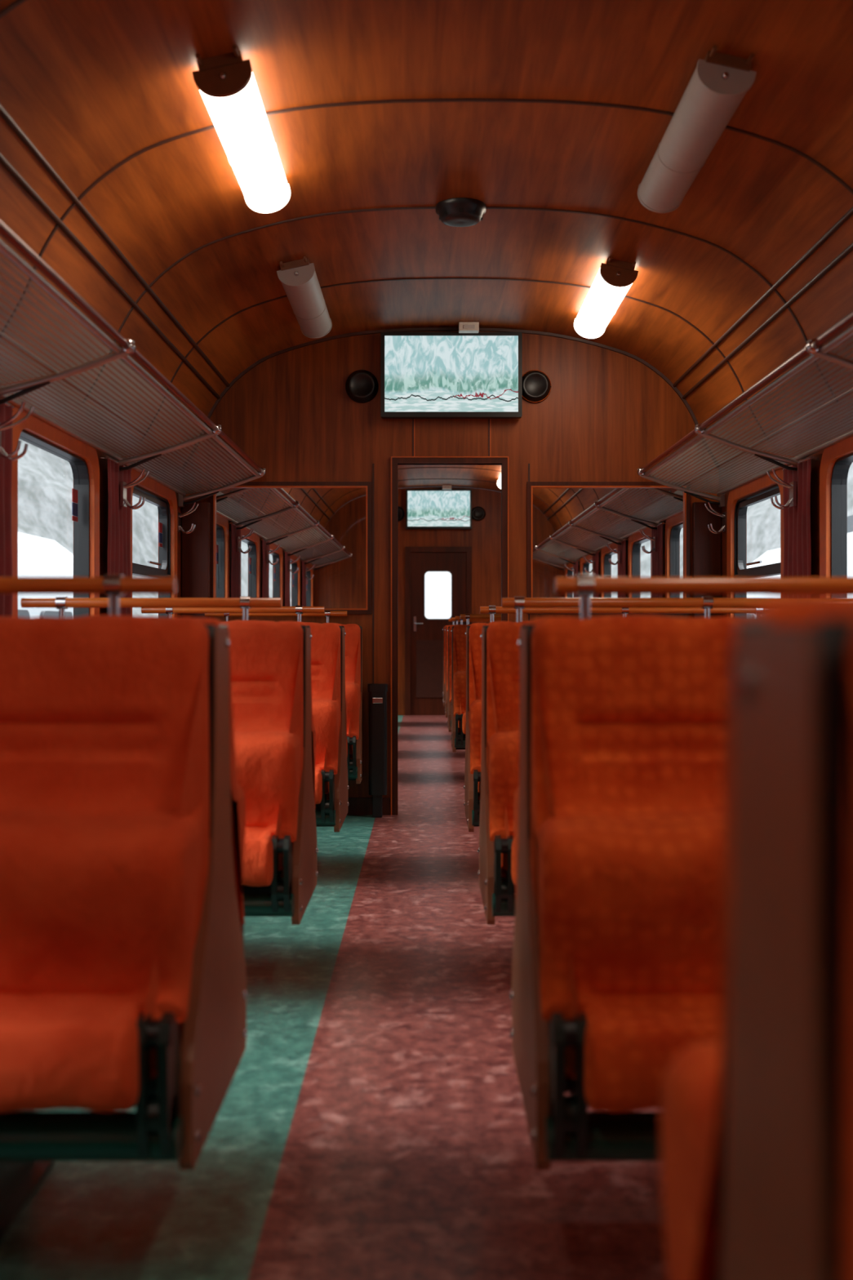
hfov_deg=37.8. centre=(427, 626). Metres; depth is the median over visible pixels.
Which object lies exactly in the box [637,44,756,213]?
lamp
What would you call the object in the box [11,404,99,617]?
window
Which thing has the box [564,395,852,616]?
wall
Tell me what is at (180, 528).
coat hook
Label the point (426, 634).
door
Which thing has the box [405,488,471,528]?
television
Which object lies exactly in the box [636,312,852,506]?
luggage rack
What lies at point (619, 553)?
coat hook
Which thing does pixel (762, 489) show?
window
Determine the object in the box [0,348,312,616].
wall
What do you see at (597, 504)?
luggage rack
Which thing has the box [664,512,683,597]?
window
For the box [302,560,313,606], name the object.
window
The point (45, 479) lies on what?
snowy hillside
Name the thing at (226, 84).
lamp
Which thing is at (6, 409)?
window curtain
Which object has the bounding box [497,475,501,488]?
lamp
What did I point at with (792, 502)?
coat hook
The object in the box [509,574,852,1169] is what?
seat
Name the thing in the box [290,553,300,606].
window
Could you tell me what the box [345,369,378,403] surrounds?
wall speaker
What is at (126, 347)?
luggage rack
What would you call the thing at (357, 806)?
trim
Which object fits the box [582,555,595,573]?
coat hook
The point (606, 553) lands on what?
window
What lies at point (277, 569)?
window
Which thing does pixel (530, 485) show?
window
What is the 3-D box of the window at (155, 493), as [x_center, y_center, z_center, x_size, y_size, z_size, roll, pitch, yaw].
[-1.319,-0.220,5.850,0.081,0.960,1.050,0,0,0]
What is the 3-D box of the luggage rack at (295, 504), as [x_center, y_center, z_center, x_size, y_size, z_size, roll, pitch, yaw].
[-1.076,-0.732,10.390,0.454,0.204,7.220,0,0,0]
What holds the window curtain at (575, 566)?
hanging from the wall at (815, 464)
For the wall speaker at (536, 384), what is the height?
0.176 m
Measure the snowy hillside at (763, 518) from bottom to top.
35.009 m
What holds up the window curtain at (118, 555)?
hanging from the wall at (103, 464)
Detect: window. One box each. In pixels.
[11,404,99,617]
[130,468,177,617]
[208,481,371,613]
[216,513,229,597]
[240,528,260,597]
[269,542,283,606]
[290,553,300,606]
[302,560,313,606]
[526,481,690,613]
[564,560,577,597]
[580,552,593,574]
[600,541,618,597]
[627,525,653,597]
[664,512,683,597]
[727,467,784,617]
[819,436,852,597]
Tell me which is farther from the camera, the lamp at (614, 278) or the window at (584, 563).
the window at (584, 563)
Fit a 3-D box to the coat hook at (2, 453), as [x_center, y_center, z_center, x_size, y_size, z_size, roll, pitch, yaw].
[-1.205,-0.566,3.605,0.104,0.162,0.089,0,0,0]
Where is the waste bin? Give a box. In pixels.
[367,683,387,817]
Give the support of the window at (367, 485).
in the wall at (606, 415)
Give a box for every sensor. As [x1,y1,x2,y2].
[442,484,451,489]
[458,322,479,333]
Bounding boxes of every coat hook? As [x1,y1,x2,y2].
[0,400,34,460]
[120,468,149,509]
[177,502,198,533]
[236,528,253,553]
[266,543,280,564]
[288,555,300,573]
[304,564,315,579]
[564,564,575,577]
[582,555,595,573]
[606,543,621,564]
[639,528,657,553]
[704,502,727,533]
[766,468,796,509]
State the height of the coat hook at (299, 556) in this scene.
0.162 m
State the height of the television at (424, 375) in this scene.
0.447 m
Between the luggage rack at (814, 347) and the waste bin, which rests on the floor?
the waste bin
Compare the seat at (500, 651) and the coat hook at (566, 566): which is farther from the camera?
the coat hook at (566, 566)
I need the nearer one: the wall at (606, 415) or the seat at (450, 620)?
the wall at (606, 415)
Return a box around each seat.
[0,574,247,1241]
[20,596,318,924]
[141,605,349,831]
[204,610,362,783]
[442,618,501,706]
[444,617,501,717]
[447,615,501,732]
[450,613,501,751]
[463,605,756,831]
[477,596,852,924]
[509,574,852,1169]
[660,596,852,1279]
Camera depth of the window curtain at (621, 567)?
9.69 m
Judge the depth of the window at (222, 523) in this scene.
7.96 m
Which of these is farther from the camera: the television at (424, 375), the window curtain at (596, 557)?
the window curtain at (596, 557)
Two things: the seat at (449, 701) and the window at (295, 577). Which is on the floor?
the seat at (449, 701)
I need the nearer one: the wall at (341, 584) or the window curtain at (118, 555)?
the window curtain at (118, 555)
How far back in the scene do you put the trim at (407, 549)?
14.07 m
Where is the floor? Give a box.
[0,715,667,1279]
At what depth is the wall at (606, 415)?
6.63 m
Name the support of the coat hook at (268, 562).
attached to the wall at (103, 464)
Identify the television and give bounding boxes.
[381,332,522,418]
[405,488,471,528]
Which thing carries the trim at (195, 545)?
attached to the wall at (606, 415)
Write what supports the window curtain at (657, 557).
hanging from the wall at (815, 464)
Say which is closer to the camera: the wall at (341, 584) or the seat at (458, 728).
the seat at (458, 728)
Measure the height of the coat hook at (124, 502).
0.162 m
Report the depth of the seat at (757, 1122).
0.57 m
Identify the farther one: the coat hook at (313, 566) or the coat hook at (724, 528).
the coat hook at (313, 566)
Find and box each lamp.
[191,44,290,213]
[276,256,332,338]
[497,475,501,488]
[573,256,638,338]
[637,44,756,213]
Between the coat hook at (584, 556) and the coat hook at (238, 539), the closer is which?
the coat hook at (238, 539)
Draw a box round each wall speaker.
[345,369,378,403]
[398,506,404,521]
[471,506,485,521]
[522,369,551,403]
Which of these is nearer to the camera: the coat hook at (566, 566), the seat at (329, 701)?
the seat at (329, 701)
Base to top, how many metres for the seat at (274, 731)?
1.088 m
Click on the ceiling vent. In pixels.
(459, 211)
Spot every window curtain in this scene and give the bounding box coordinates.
[0,398,13,616]
[98,456,131,615]
[228,522,240,597]
[259,538,269,597]
[282,551,290,606]
[299,560,306,606]
[573,560,580,597]
[592,551,601,597]
[617,538,628,597]
[651,522,666,597]
[782,456,819,597]
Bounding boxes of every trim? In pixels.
[0,0,852,546]
[181,502,721,617]
[182,327,719,815]
[404,546,471,715]
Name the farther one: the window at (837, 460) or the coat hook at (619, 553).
the coat hook at (619, 553)
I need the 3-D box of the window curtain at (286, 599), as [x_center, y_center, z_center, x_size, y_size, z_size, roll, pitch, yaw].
[-1.282,-0.288,11.240,0.047,0.777,0.380,0,0,0]
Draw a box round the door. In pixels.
[410,551,466,715]
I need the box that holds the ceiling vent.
[435,197,485,226]
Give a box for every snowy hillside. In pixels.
[17,439,291,616]
[573,462,852,597]
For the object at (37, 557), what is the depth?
16.04 m
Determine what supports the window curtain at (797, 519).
hanging from the wall at (815, 464)
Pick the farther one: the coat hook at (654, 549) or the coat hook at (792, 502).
the coat hook at (654, 549)
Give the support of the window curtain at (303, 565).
hanging from the wall at (103, 464)
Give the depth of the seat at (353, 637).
6.46 m
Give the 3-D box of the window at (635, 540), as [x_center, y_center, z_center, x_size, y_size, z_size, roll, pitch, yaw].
[1.571,-0.220,9.000,0.077,0.960,1.050,0,0,0]
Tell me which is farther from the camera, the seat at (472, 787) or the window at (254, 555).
the window at (254, 555)
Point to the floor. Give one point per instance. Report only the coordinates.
(370, 1123)
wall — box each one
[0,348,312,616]
[182,330,719,814]
[312,487,564,715]
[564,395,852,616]
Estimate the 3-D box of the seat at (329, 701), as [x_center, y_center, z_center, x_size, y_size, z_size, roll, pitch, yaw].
[-0.787,0.456,5.115,0.896,1.088,0.803,0,0,0]
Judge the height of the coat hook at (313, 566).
0.162 m
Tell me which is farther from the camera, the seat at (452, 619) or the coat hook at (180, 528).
the seat at (452, 619)
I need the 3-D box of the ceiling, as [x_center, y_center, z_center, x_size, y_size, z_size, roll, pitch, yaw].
[0.125,-1.250,5.500,2.974,0.800,17.400,0,0,0]
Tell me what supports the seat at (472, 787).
on the floor
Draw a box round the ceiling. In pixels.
[0,0,852,551]
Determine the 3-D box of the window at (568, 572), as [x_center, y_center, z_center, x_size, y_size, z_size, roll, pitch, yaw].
[1.571,-0.220,13.400,0.077,0.960,1.050,0,0,0]
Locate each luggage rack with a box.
[0,219,266,506]
[216,488,352,570]
[533,488,683,570]
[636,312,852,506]
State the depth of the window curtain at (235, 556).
8.18 m
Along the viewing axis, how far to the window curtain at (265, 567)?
9.68 m
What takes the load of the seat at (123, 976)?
on the floor
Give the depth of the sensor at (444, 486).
13.92 m
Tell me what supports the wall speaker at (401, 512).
attached to the wall at (341, 584)
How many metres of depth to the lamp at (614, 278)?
5.47 m
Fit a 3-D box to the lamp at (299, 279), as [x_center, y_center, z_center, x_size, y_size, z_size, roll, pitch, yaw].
[-0.551,-1.486,5.660,0.158,0.113,1.010,-13,0,0]
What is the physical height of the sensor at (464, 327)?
0.045 m
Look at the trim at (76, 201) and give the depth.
4.54 m
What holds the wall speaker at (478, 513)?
attached to the wall at (341, 584)

